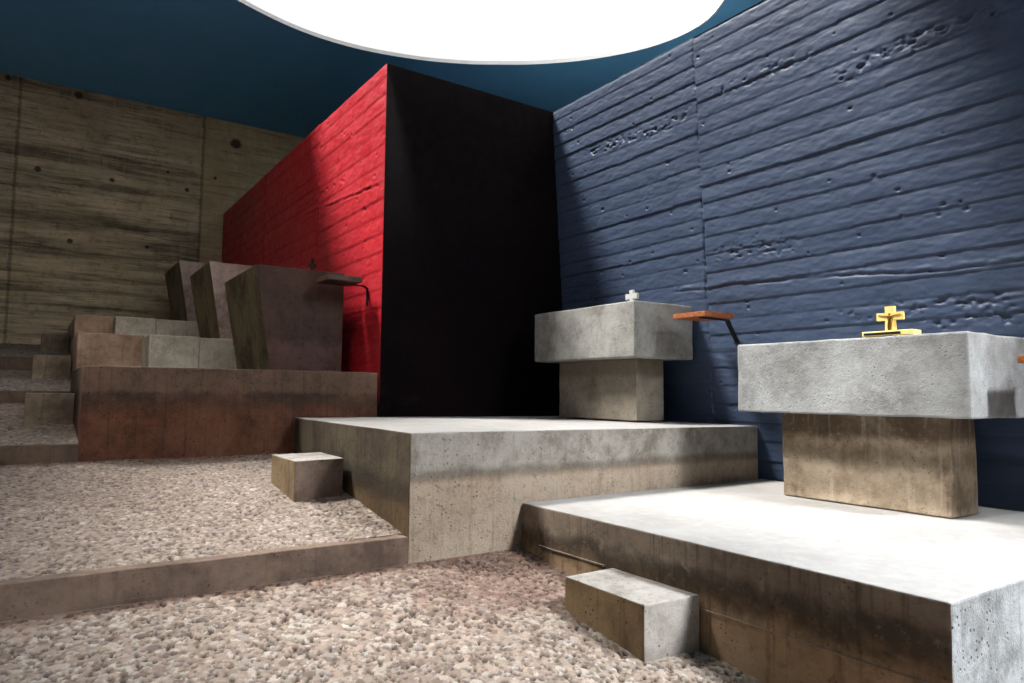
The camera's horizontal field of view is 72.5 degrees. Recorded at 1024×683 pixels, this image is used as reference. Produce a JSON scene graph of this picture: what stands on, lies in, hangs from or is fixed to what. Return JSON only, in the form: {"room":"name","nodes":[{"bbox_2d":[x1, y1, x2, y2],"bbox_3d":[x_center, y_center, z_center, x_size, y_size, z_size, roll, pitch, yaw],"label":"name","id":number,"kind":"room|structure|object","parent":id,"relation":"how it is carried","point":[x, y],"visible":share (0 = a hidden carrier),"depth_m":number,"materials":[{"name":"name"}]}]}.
{"room":"chapel","nodes":[
{"label":"chapel","id":0,"kind":"room"},
{"bbox_2d":[0,369,70,392],"bbox_3d":[-4.674,0.540,8.474,8.750,0.398,2.250,3,-5,-34],"label":"floor","id":1,"kind":"structure","parent":0,"point":[10,380],"depth_m":7.71,"materials":[{"name":"beige gravel"}]},
{"bbox_2d":[0,391,69,403],"bbox_3d":[-6.094,0.515,6.194,3.782,0.186,0.094,3,-5,-34],"label":"trim","id":2,"kind":"structure","parent":1,"relation":"attached to","point":[5,396],"depth_m":6.94,"materials":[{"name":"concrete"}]},
{"bbox_2d":[32,355,70,379],"bbox_3d":[-5.490,0.328,8.323,0.374,0.314,0.561,3,-5,-34],"label":"step block","id":3,"kind":"object","parent":1,"relation":"on","point":[44,367],"visible":0.75,"depth_m":8.09,"materials":[{"name":"concrete"}]},
{"bbox_2d":[70,332,236,374],"bbox_3d":[-4.121,0.281,8.766,2.338,0.609,2.244,3,-5,-34],"label":"platform","id":4,"kind":"object","parent":1,"relation":"on","point":[100,349],"visible":0.45,"depth_m":7.82,"materials":[{"name":"grey concrete"}]},
{"bbox_2d":[190,261,252,338],"bbox_3d":[-3.743,-0.435,9.348,0.879,0.983,1.384,3,-5,-34],"label":"altar","id":5,"kind":"object","parent":4,"relation":"on","point":[207,283],"visible":0.4,"depth_m":8.72,"materials":[{"name":"concrete"}]},
{"bbox_2d":[0,343,70,356],"bbox_3d":[-6.072,0.235,10.557,8.750,0.439,2.727,3,-5,-34],"label":"floor","id":6,"kind":"structure","parent":0,"point":[17,350],"depth_m":9.85,"materials":[{"name":"beige gravel"}]},
{"bbox_2d":[0,356,32,369],"bbox_3d":[-7.341,0.239,8.089,3.824,0.225,0.094,3,-5,-34],"label":"trim","id":7,"kind":"structure","parent":6,"relation":"attached to","point":[6,362],"depth_m":8.79,"materials":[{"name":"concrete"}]},
{"bbox_2d":[40,334,69,352],"bbox_3d":[-6.689,0.052,10.220,0.348,0.286,0.511,3,-5,-34],"label":"step block","id":8,"kind":"object","parent":6,"relation":"on","point":[57,343],"visible":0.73,"depth_m":10.01,"materials":[{"name":"concrete"}]},
{"bbox_2d":[68,315,199,352],"bbox_3d":[-5.516,0.047,10.872,2.301,0.598,2.761,3,-5,-34],"label":"platform","id":9,"kind":"object","parent":6,"relation":"on","point":[80,323],"visible":0.33,"depth_m":9.55,"materials":[{"name":"grey concrete"}]},
{"bbox_2d":[165,260,206,321],"bbox_3d":[-5.053,-0.678,11.296,0.879,0.960,1.504,3,-5,-34],"label":"altar","id":10,"kind":"object","parent":9,"relation":"on","point":[178,282],"visible":0.28,"depth_m":10.62,"materials":[{"name":"concrete"}]},
{"bbox_2d":[0,73,304,344],"bbox_3d":[-5.410,-0.368,12.887,12.900,7.520,0.300,3,-5,-34],"label":"wall","id":11,"kind":"structure","parent":0,"point":[101,196],"depth_m":11.81,"materials":[{"name":"concrete"}]},
{"bbox_2d":[0,403,378,464],"bbox_3d":[-3.403,0.801,6.582,8.750,0.405,2.273,3,-5,-34],"label":"floor","id":12,"kind":"structure","parent":0,"point":[13,431],"depth_m":5.70,"materials":[{"name":"beige gravel"}]},
{"bbox_2d":[0,443,78,464],"bbox_3d":[-4.841,0.782,4.275,3.721,0.196,0.094,3,-5,-34],"label":"trim","id":13,"kind":"structure","parent":12,"relation":"attached to","point":[65,452],"depth_m":5.15,"materials":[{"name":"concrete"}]},
{"bbox_2d":[23,393,74,424],"bbox_3d":[-4.142,0.608,6.247,0.361,0.298,0.569,3,-5,-34],"label":"step block","id":14,"kind":"object","parent":12,"relation":"on","point":[39,408],"visible":0.84,"depth_m":6.01,"materials":[{"name":"concrete"}]},
{"bbox_2d":[70,365,377,461],"bbox_3d":[-2.897,0.729,6.878,2.413,0.864,2.187,3,-5,-34],"label":"platform","id":15,"kind":"object","parent":12,"relation":"on","point":[154,412],"visible":0.61,"depth_m":5.80,"materials":[{"name":"orange concrete"}]},
{"bbox_2d":[224,264,343,371],"bbox_3d":[-2.492,-0.172,7.487,0.877,1.024,1.434,3,-5,-34],"label":"altar","id":16,"kind":"object","parent":15,"relation":"on","point":[281,318],"visible":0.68,"depth_m":6.94,"materials":[{"name":"concrete"}]},
{"bbox_2d":[308,258,316,269],"bbox_3d":[-2.187,-0.789,7.657,0.090,0.240,0.090,3,-5,-34],"label":"cross","id":17,"kind":"object","parent":16,"relation":"on","point":[312,265],"visible":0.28,"depth_m":7.65,"materials":[{"name":"black metal"}]},
{"bbox_2d":[0,453,463,616],"bbox_3d":[-2.055,1.072,4.577,8.750,0.421,2.561,3,-5,-34],"label":"floor","id":18,"kind":"structure","parent":0,"point":[55,518],"depth_m":4.17,"materials":[{"name":"beige gravel"}]},
{"bbox_2d":[0,534,407,622],"bbox_3d":[-2.785,1.099,2.576,5.244,0.212,0.094,3,-5,-34],"label":"step riser","id":19,"kind":"structure","parent":18,"relation":"attached to","point":[61,592],"depth_m":3.36,"materials":[{"name":"concrete"}]},
{"bbox_2d":[271,452,342,501],"bbox_3d":[-1.454,0.963,4.984,0.389,0.285,0.619,3,-5,-34],"label":"step block","id":20,"kind":"object","parent":18,"relation":"on","point":[300,476],"visible":0.85,"depth_m":4.78,"materials":[{"name":"concrete"}]},
{"bbox_2d":[294,416,757,564],"bbox_3d":[0.018,1.110,5.977,3.213,0.866,2.541,3,-5,-34],"label":"platform","id":21,"kind":"object","parent":18,"relation":"on","point":[451,486],"visible":0.64,"depth_m":4.62,"materials":[{"name":"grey concrete"}]},
{"bbox_2d":[534,300,692,420],"bbox_3d":[0.937,0.220,6.743,0.744,1.047,1.454,3,-5,-34],"label":"altar","id":22,"kind":"object","parent":21,"relation":"on","point":[610,358],"visible":1,"depth_m":6.33,"materials":[{"name":"grey concrete"}]},
{"bbox_2d":[625,290,638,300],"bbox_3d":[1.115,-0.398,6.479,0.028,0.158,0.156,3,-5,-34],"label":"cross","id":23,"kind":"object","parent":22,"relation":"on","point":[632,295],"visible":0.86,"depth_m":6.47,"materials":[{"name":"white stone"}]},
{"bbox_2d":[0,548,760,682],"bbox_3d":[1.169,1.635,-0.215,8.750,1.317,8.909,3,-5,-34],"label":"floor","id":24,"kind":"structure","parent":0,"point":[500,616],"depth_m":3.05,"materials":[{"name":"beige gravel"}]},
{"bbox_2d":[565,568,698,661],"bbox_3d":[0.564,1.329,3.382,0.339,0.300,0.594,3,-5,-34],"label":"step block","id":25,"kind":"object","parent":24,"relation":"on","point":[651,620],"visible":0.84,"depth_m":3.21,"materials":[{"name":"concrete"}]},
{"bbox_2d":[522,479,1023,682],"bbox_3d":[1.784,1.379,4.083,2.460,0.724,2.542,3,-5,-34],"label":"platform","id":26,"kind":"object","parent":24,"relation":"on","point":[790,589],"visible":0.72,"depth_m":3.08,"materials":[{"name":"concrete"}]},
{"bbox_2d":[738,331,1023,517],"bbox_3d":[2.370,0.528,4.606,0.777,1.061,1.526,3,-5,-34],"label":"altar","id":27,"kind":"object","parent":26,"relation":"on","point":[883,422],"visible":1,"depth_m":4.24,"materials":[{"name":"concrete"}]},
{"bbox_2d":[862,306,920,336],"bbox_3d":[2.285,-0.123,4.216,0.102,0.180,0.304,3,-5,-34],"label":"crucifix","id":28,"kind":"object","parent":27,"relation":"on","point":[890,316],"visible":0.99,"depth_m":4.20,"materials":[{"name":"gold metal"}]},
{"bbox_2d":[0,0,761,137],"bbox_3d":[-0.021,-4.647,5.333,12.900,0.050,19.100,3,-5,-34],"label":"ceiling","id":29,"kind":"structure","parent":0,"point":[226,60],"depth_m":10.69,"materials":[{"name":"blue paint"}]},
{"bbox_2d":[237,0,724,64],"bbox_3d":[-0.671,-4.490,7.612,7.878,0.062,6.565,3,-5,-34],"label":"rim","id":30,"kind":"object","parent":29,"relation":"attached to","point":[244,2],"depth_m":10.30,"materials":[{"name":"white paint"}]},
{"bbox_2d":[222,63,561,416],"bbox_3d":[-2.326,-0.631,10.445,2.413,3.745,7.274,3,-5,-34],"label":"wall","id":31,"kind":"structure","parent":0,"point":[438,194],"depth_m":7.40,"materials":[{"name":"red paint"}]},
{"bbox_2d":[316,274,368,305],"bbox_3d":[-1.657,-0.500,6.915,0.471,0.254,0.331,3,-5,-34],"label":"shelf","id":32,"kind":"object","parent":31,"relation":"attached to","point":[331,279],"visible":1,"depth_m":6.81,"materials":[{"name":"brown wood"}]},
{"bbox_2d":[553,0,1023,511],"bbox_3d":[1.958,-0.137,6.384,0.809,5.245,18.700,3,-5,-34],"label":"wall","id":33,"kind":"structure","parent":0,"point":[795,170],"depth_m":5.43,"materials":[{"name":"blue paint"}]},
{"bbox_2d":[673,311,738,343],"bbox_3d":[1.682,-0.109,5.963,0.506,0.242,0.351,3,-5,-34],"label":"shelf","id":34,"kind":"object","parent":33,"relation":"attached to","point":[700,316],"visible":1,"depth_m":5.87,"materials":[{"name":"brown wood"}]},
{"bbox_2d":[1017,356,1023,362],"bbox_3d":[3.089,0.202,3.809,0.601,0.242,0.351,3,-5,-34],"label":"shelf","id":35,"kind":"object","parent":33,"relation":"attached to","point":[1020,359],"visible":1,"depth_m":3.78,"materials":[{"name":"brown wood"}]}
]}

